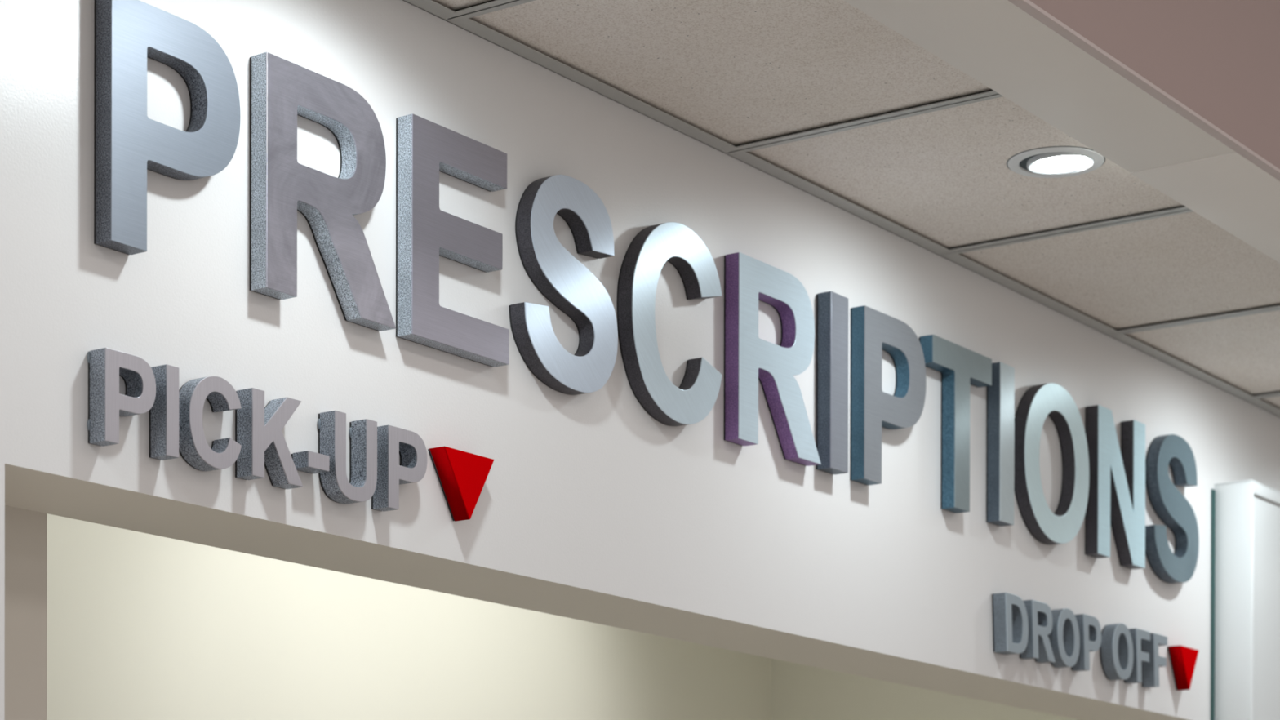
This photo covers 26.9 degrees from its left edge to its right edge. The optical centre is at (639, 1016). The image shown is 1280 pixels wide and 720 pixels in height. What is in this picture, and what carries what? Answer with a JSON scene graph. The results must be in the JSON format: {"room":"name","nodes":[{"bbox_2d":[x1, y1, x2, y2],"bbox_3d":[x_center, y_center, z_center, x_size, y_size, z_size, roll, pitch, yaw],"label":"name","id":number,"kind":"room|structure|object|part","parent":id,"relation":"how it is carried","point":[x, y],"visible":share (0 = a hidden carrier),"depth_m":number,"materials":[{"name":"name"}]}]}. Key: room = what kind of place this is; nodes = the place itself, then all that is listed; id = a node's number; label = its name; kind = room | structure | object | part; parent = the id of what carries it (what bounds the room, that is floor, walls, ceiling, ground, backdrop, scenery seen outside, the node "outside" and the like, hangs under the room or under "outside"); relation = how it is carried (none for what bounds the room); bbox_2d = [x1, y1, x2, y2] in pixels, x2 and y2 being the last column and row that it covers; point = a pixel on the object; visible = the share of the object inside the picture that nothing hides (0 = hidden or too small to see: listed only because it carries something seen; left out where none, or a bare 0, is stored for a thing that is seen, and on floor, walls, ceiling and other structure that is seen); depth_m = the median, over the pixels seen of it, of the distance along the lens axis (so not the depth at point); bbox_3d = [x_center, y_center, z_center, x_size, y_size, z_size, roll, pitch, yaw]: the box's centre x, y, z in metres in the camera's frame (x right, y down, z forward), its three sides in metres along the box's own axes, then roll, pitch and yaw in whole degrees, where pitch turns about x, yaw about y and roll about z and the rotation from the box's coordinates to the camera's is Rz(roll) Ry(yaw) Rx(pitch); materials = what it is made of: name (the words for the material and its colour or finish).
{"room":"pharmacy","nodes":[
{"label":"pharmacy","id":0,"kind":"room"},
{"bbox_2d":[4,505,47,719],"bbox_3d":[-0.874,0.072,2.697,0.122,2.930,0.617,0,0,35],"label":"wall","id":1,"kind":"structure","parent":0,"point":[25,530],"depth_m":2.89,"materials":[{"name":"beige paint"}]},
{"bbox_2d":[46,513,771,719],"bbox_3d":[-0.260,0.062,5.038,0.102,2.930,6.719,0,0,35],"label":"wall","id":2,"kind":"structure","parent":0,"point":[140,625],"depth_m":4.53,"materials":[{"name":"beige paint"}]},
{"bbox_2d":[0,0,1279,719],"bbox_3d":[0.375,0.047,4.218,0.170,2.970,9.773,0,0,35],"label":"wall","id":3,"kind":"structure","parent":0,"point":[589,507],"depth_m":3.39,"materials":[{"name":"white paint"}]},
{"bbox_2d":[87,347,155,446],"bbox_3d":[-0.533,-0.632,2.752,0.026,0.094,0.072,0,0,35],"label":"letter","id":4,"kind":"object","parent":3,"relation":"attached to","point":[106,404],"visible":1,"depth_m":2.73,"materials":[{"name":"grey metal"}]},
{"bbox_2d":[149,364,178,460],"bbox_3d":[-0.498,-0.632,2.802,0.026,0.094,0.018,0,0,35],"label":"letter","id":5,"kind":"object","parent":3,"relation":"attached to","point":[164,412],"visible":0.94,"depth_m":2.79,"materials":[{"name":"grey metal"}]},
{"bbox_3d":[-0.488,-0.632,2.795,0.002,0.094,0.018,0,0,35],"label":"plate","id":6,"kind":"part","parent":5,"relation":"part of","materials":[{"name":"grey metal"}]},
{"bbox_2d":[93,0,239,254],"bbox_3d":[-0.494,-0.918,2.806,0.026,0.256,0.188,0,0,35],"label":"letter","id":7,"kind":"object","parent":3,"relation":"attached to","point":[127,143],"visible":1,"depth_m":2.76,"materials":[{"name":"silver metal"}]},
{"bbox_2d":[178,376,241,471],"bbox_3d":[-0.462,-0.633,2.854,0.026,0.098,0.078,0,0,35],"label":"letter","id":8,"kind":"object","parent":3,"relation":"attached to","point":[193,447],"visible":0.97,"depth_m":2.84,"materials":[{"name":"grey metal"}]},
{"bbox_2d":[235,387,302,488],"bbox_3d":[-0.406,-0.633,2.933,0.026,0.094,0.080,0,0,35],"label":"letter","id":9,"kind":"object","parent":3,"relation":"attached to","point":[258,428],"visible":1,"depth_m":2.91,"materials":[{"name":"grey"}]},
{"bbox_2d":[291,450,329,473],"bbox_3d":[-0.368,-0.619,2.987,0.026,0.017,0.034,0,0,35],"label":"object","id":10,"kind":"object","parent":3,"relation":"attached to","point":[310,462],"visible":0.95,"depth_m":2.98,"materials":[{"name":"grey"}]},
{"bbox_3d":[-0.358,-0.618,2.980,0.002,0.017,0.034,0,0,35],"label":"plate","id":11,"kind":"part","parent":10,"relation":"part of","materials":[{"name":"grey metal"}]},
{"bbox_2d":[249,52,395,331],"bbox_3d":[-0.354,-0.921,3.005,0.026,0.256,0.217,0,0,35],"label":"letter","id":12,"kind":"object","parent":3,"relation":"attached to","point":[282,90],"visible":1,"depth_m":2.97,"materials":[{"name":"grey metal"}]},
{"bbox_2d":[317,410,377,503],"bbox_3d":[-0.332,-0.632,3.037,0.026,0.096,0.074,0,0,35],"label":"letter","id":13,"kind":"object","parent":3,"relation":"attached to","point":[361,487],"visible":0.98,"depth_m":3.02,"materials":[{"name":"grey"}]},
{"bbox_3d":[-0.322,-0.632,3.031,0.002,0.096,0.071,0,0,35],"label":"plate","id":14,"kind":"part","parent":13,"relation":"part of","materials":[{"name":"grey metal"}]},
{"bbox_2d":[371,425,426,511],"bbox_3d":[-0.280,-0.633,3.112,0.026,0.094,0.069,0,0,35],"label":"letter","id":15,"kind":"object","parent":3,"relation":"attached to","point":[393,442],"visible":1,"depth_m":3.09,"materials":[{"name":"grey"}]},
{"bbox_3d":[-0.270,-0.633,3.105,0.002,0.094,0.069,0,0,35],"label":"plate","id":16,"kind":"part","parent":15,"relation":"part of","materials":[{"name":"grey metal"}]},
{"bbox_2d":[395,113,509,367],"bbox_3d":[-0.222,-0.922,3.192,0.026,0.256,0.183,0,0,35],"label":"letter","id":17,"kind":"object","parent":3,"relation":"attached to","point":[424,148],"visible":1,"depth_m":3.15,"materials":[{"name":"grey metal"}]},
{"bbox_2d":[427,446,493,521],"bbox_3d":[-0.214,-0.634,3.205,0.026,0.079,0.094,0,0,35],"label":"triangle","id":18,"kind":"object","parent":3,"relation":"attached to","point":[462,476],"visible":1,"depth_m":3.19,"materials":[{"name":"red plastic"}]},
{"bbox_2d":[508,174,617,395],"bbox_3d":[-0.095,-0.922,3.373,0.026,0.265,0.196,0,0,35],"label":"letter","id":19,"kind":"object","parent":3,"relation":"attached to","point":[564,281],"visible":1,"depth_m":3.36,"materials":[{"name":"silver metal"}]},
{"bbox_2d":[617,222,722,426],"bbox_3d":[0.041,-0.923,3.566,0.026,0.265,0.211,0,0,35],"label":"letter","id":20,"kind":"object","parent":3,"relation":"attached to","point":[675,243],"visible":1,"depth_m":3.52,"materials":[{"name":"silver metal"}]},
{"bbox_2d":[724,252,821,466],"bbox_3d":[0.189,-0.924,3.776,0.026,0.256,0.217,0,0,35],"label":"letter","id":21,"kind":"object","parent":3,"relation":"attached to","point":[748,358],"visible":1,"depth_m":3.74,"materials":[{"name":"silver metal"}]},
{"bbox_2d":[815,291,848,475],"bbox_3d":[0.281,-0.924,3.907,0.026,0.256,0.049,0,0,35],"label":"letter","id":22,"kind":"object","parent":3,"relation":"attached to","point":[832,308],"visible":1,"depth_m":3.89,"materials":[{"name":"brushed metal"},{"name":"painted metal"}]},
{"bbox_3d":[0.291,-0.924,3.900,0.002,0.256,0.049,0,0,35],"label":"plate","id":23,"kind":"part","parent":22,"relation":"part of","materials":[{"name":"silver metal"}]},
{"bbox_2d":[403,0,1279,417],"bbox_3d":[0.457,-1.208,4.156,0.026,0.028,9.773,0,0,35],"label":"trim","id":24,"kind":"structure","parent":3,"relation":"attached to","point":[434,8],"depth_m":3.81,"materials":[{"name":"silver metal"}]},
{"bbox_2d":[849,305,926,485],"bbox_3d":[0.376,-0.925,4.042,0.026,0.256,0.185,0,0,35],"label":"letter","id":25,"kind":"object","parent":3,"relation":"attached to","point":[873,331],"visible":1,"depth_m":3.99,"materials":[{"name":"grey metal"}]},
{"bbox_2d":[919,334,991,513],"bbox_3d":[0.497,-0.925,4.215,0.026,0.256,0.193,0,0,35],"label":"letter","id":26,"kind":"object","parent":3,"relation":"attached to","point":[959,367],"visible":0.99,"depth_m":4.20,"materials":[{"name":"grey metal"}]},
{"bbox_2d":[986,361,1014,526],"bbox_3d":[0.584,-0.927,4.338,0.026,0.256,0.049,0,0,35],"label":"letter","id":27,"kind":"object","parent":3,"relation":"attached to","point":[1000,396],"visible":0.96,"depth_m":4.32,"materials":[{"name":"brushed metal"},{"name":"painted metal"}]},
{"bbox_3d":[0.594,-0.927,4.331,0.002,0.256,0.049,0,0,35],"label":"plate","id":28,"kind":"part","parent":27,"relation":"part of","materials":[{"name":"silver metal"}]},
{"bbox_2d":[991,592,1028,654],"bbox_3d":[0.604,-0.639,4.368,0.026,0.094,0.079,0,0,35],"label":"letter","id":29,"kind":"object","parent":3,"relation":"attached to","point":[1009,612],"visible":1,"depth_m":4.34,"materials":[{"name":"grey metal"}]},
{"bbox_3d":[0.614,-0.639,4.361,0.002,0.094,0.079,0,0,35],"label":"plate","id":30,"kind":"part","parent":29,"relation":"part of","materials":[{"name":"grey metal"}]},
{"bbox_2d":[1019,600,1055,663],"bbox_3d":[0.659,-0.639,4.447,0.026,0.094,0.086,0,0,35],"label":"letter","id":31,"kind":"object","parent":3,"relation":"attached to","point":[1038,647],"visible":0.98,"depth_m":4.43,"materials":[{"name":"grey metal"}]},
{"bbox_3d":[0.670,-0.639,4.439,0.002,0.094,0.086,0,0,35],"label":"plate","id":32,"kind":"part","parent":31,"relation":"part of","materials":[{"name":"grey metal"}]},
{"bbox_2d":[1013,382,1088,544],"bbox_3d":[0.689,-0.926,4.487,0.026,0.265,0.240,0,0,35],"label":"letter","id":33,"kind":"object","parent":3,"relation":"attached to","point":[1051,399],"visible":1,"depth_m":4.46,"materials":[{"name":"silver metal"}]},
{"bbox_2d":[1047,608,1079,667],"bbox_3d":[0.713,-0.640,4.523,0.026,0.097,0.083,0,0,35],"label":"letter","id":34,"kind":"object","parent":3,"relation":"attached to","point":[1064,637],"visible":0.86,"depth_m":4.51,"materials":[{"name":"grey metal"}]},
{"bbox_3d":[0.723,-0.639,4.516,0.002,0.098,0.083,0,0,35],"label":"plate","id":35,"kind":"part","parent":34,"relation":"part of","materials":[{"name":"grey metal"}]},
{"bbox_2d":[1071,613,1101,671],"bbox_3d":[0.766,-0.640,4.598,0.026,0.094,0.070,0,0,35],"label":"letter","id":36,"kind":"object","parent":3,"relation":"attached to","point":[1089,627],"visible":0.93,"depth_m":4.57,"materials":[{"name":"grey metal"}]},
{"bbox_3d":[0.776,-0.640,4.590,0.002,0.094,0.070,0,0,35],"label":"plate","id":37,"kind":"part","parent":36,"relation":"part of","materials":[{"name":"grey metal"}]},
{"bbox_2d":[1084,404,1145,569],"bbox_3d":[0.834,-0.926,4.693,0.026,0.256,0.191,0,0,35],"label":"letter","id":38,"kind":"object","parent":3,"relation":"attached to","point":[1117,478],"visible":0.99,"depth_m":4.67,"materials":[{"name":"silver metal"}]},
{"bbox_2d":[1099,623,1133,680],"bbox_3d":[0.837,-0.640,4.698,0.026,0.097,0.083,0,0,35],"label":"letter","id":39,"kind":"object","parent":3,"relation":"attached to","point":[1116,649],"visible":1,"depth_m":4.68,"materials":[{"name":"grey metal"}]},
{"bbox_3d":[0.847,-0.640,4.691,0.002,0.098,0.083,0,0,35],"label":"plate","id":40,"kind":"part","parent":39,"relation":"part of","materials":[{"name":"grey metal"}]},
{"bbox_2d":[1124,628,1150,683],"bbox_3d":[0.884,-0.640,4.766,0.026,0.094,0.059,0,0,35],"label":"letter","id":41,"kind":"object","parent":3,"relation":"attached to","point":[1138,636],"visible":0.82,"depth_m":4.74,"materials":[{"name":"grey metal"}]},
{"bbox_3d":[0.895,-0.640,4.759,0.002,0.094,0.059,0,0,35],"label":"plate","id":42,"kind":"part","parent":41,"relation":"part of","materials":[{"name":"grey metal"}]},
{"bbox_2d":[1141,632,1167,687],"bbox_3d":[0.927,-0.640,4.827,0.026,0.094,0.059,0,0,35],"label":"letter","id":43,"kind":"object","parent":3,"relation":"attached to","point":[1150,670],"visible":0.93,"depth_m":4.81,"materials":[{"name":"grey metal"}]},
{"bbox_3d":[0.937,-0.640,4.820,0.002,0.094,0.059,0,0,35],"label":"plate","id":44,"kind":"part","parent":43,"relation":"part of","materials":[{"name":"grey metal"}]},
{"bbox_2d":[1145,434,1199,583],"bbox_3d":[0.969,-0.927,4.885,0.026,0.265,0.196,0,0,35],"label":"letter","id":45,"kind":"object","parent":3,"relation":"attached to","point":[1167,502],"visible":0.99,"depth_m":4.87,"materials":[{"name":"brushed metal"}]},
{"bbox_2d":[1167,645,1199,690],"bbox_3d":[1.001,-0.640,4.932,0.026,0.077,0.084,0,0,35],"label":"triangle","id":46,"kind":"object","parent":3,"relation":"attached to","point":[1183,660],"visible":1,"depth_m":4.92,"materials":[{"name":"red plastic"}]},
{"bbox_3d":[1.011,-0.640,4.925,0.002,0.077,0.084,0,0,35],"label":"plate","id":47,"kind":"part","parent":46,"relation":"part of","materials":[{"name":"red plastic"}]},
{"bbox_2d":[1210,488,1215,719],"bbox_3d":[1.084,0.266,5.076,0.003,2.528,0.013,0,0,35],"label":"strip","id":48,"kind":"object","parent":3,"relation":"attached to","point":[1213,491],"visible":1,"depth_m":5.07,"materials":[{"name":"teal"}]},
{"bbox_2d":[1249,391,1279,399],"bbox_3d":[1.376,-1.214,5.045,0.494,0.037,0.024,0,0,35],"label":"trim","id":49,"kind":"structure","parent":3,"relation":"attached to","point":[1274,393],"depth_m":5.16,"materials":[{"name":"silver metal"}]},
{"bbox_2d":[431,0,1279,408],"bbox_3d":[0.659,-1.260,4.014,0.519,0.122,9.773,0,0,35],"label":"ceiling","id":50,"kind":"structure","parent":0,"point":[736,72],"depth_m":3.69,"materials":[{"name":"tile"}]},
{"bbox_2d":[448,0,534,18],"bbox_3d":[-0.028,-1.208,3.052,0.494,0.037,0.024,0,0,35],"label":"trim","id":51,"kind":"structure","parent":50,"relation":"attached to","point":[496,5],"depth_m":3.16,"materials":[{"name":"silver metal"}]},
{"bbox_2d":[730,89,1002,152],"bbox_3d":[0.323,-1.209,3.550,0.494,0.037,0.024,0,0,35],"label":"trim","id":52,"kind":"structure","parent":50,"relation":"attached to","point":[989,95],"depth_m":3.56,"materials":[{"name":"silver metal"}]},
{"bbox_2d":[1006,146,1105,177],"bbox_3d":[0.583,-1.200,3.748,0.137,0.020,0.137,0,0,35],"label":"recessed light","id":53,"kind":"object","parent":50,"relation":"in","point":[1053,162],"visible":0.98,"depth_m":3.74,"materials":[{"name":"white plastic"}]},
{"bbox_2d":[948,205,1193,253],"bbox_3d":[0.674,-1.211,4.049,0.494,0.037,0.024,0,0,35],"label":"trim","id":54,"kind":"structure","parent":50,"relation":"attached to","point":[1176,211],"depth_m":4.06,"materials":[{"name":"silver metal"}]},
{"bbox_2d":[1111,304,1279,334],"bbox_3d":[1.025,-1.212,4.547,0.494,0.037,0.024,0,0,35],"label":"trim","id":55,"kind":"structure","parent":50,"relation":"attached to","point":[1273,308],"depth_m":4.59,"materials":[{"name":"silver metal"}]},
{"bbox_2d":[771,658,1077,719],"bbox_3d":[0.661,0.062,5.515,0.855,2.930,0.114,0,0,35],"label":"wall","id":56,"kind":"structure","parent":0,"point":[799,691],"depth_m":5.58,"materials":[{"name":"beige paint"}]},
{"bbox_2d":[843,0,1279,262],"bbox_3d":[0.901,-1.262,3.844,0.154,0.225,9.773,0,0,35],"label":"ceiling","id":57,"kind":"structure","parent":0,"point":[996,43],"depth_m":3.37,"materials":[{"name":"paint"}]},
{"bbox_2d":[1029,0,1279,168],"bbox_3d":[0.970,-1.539,3.795,0.012,0.769,9.773,0,0,35],"label":"ceiling","id":58,"kind":"structure","parent":0,"point":[1219,59],"depth_m":3.44,"materials":[{"name":"pink paint"}]},
{"bbox_2d":[1008,0,1279,181],"bbox_3d":[0.969,-1.153,3.796,0.014,0.005,9.773,0,0,35],"label":"trim","id":59,"kind":"structure","parent":58,"relation":"attached to","point":[1029,7],"depth_m":3.29,"materials":[{"name":"grey"}]},
{"bbox_3d":[2.267,1.578,1.646,8.355,0.061,13.845,0,0,35],"label":"floor","id":60,"kind":"structure","parent":0,"visible":0},
{"bbox_2d":[1213,479,1279,719],"bbox_3d":[1.293,0.259,5.311,0.077,2.540,0.612,0,0,35],"label":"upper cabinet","id":61,"kind":"object","parent":60,"relation":"on","point":[1247,560],"visible":1,"depth_m":5.07,"materials":[{"name":"white laminate"}]},
{"bbox_3d":[1.318,0.231,5.293,0.001,2.433,0.586,0,0,35],"label":"panel","id":62,"kind":"part","parent":61,"relation":"part of","materials":[{"name":"white laminate"}]}
]}

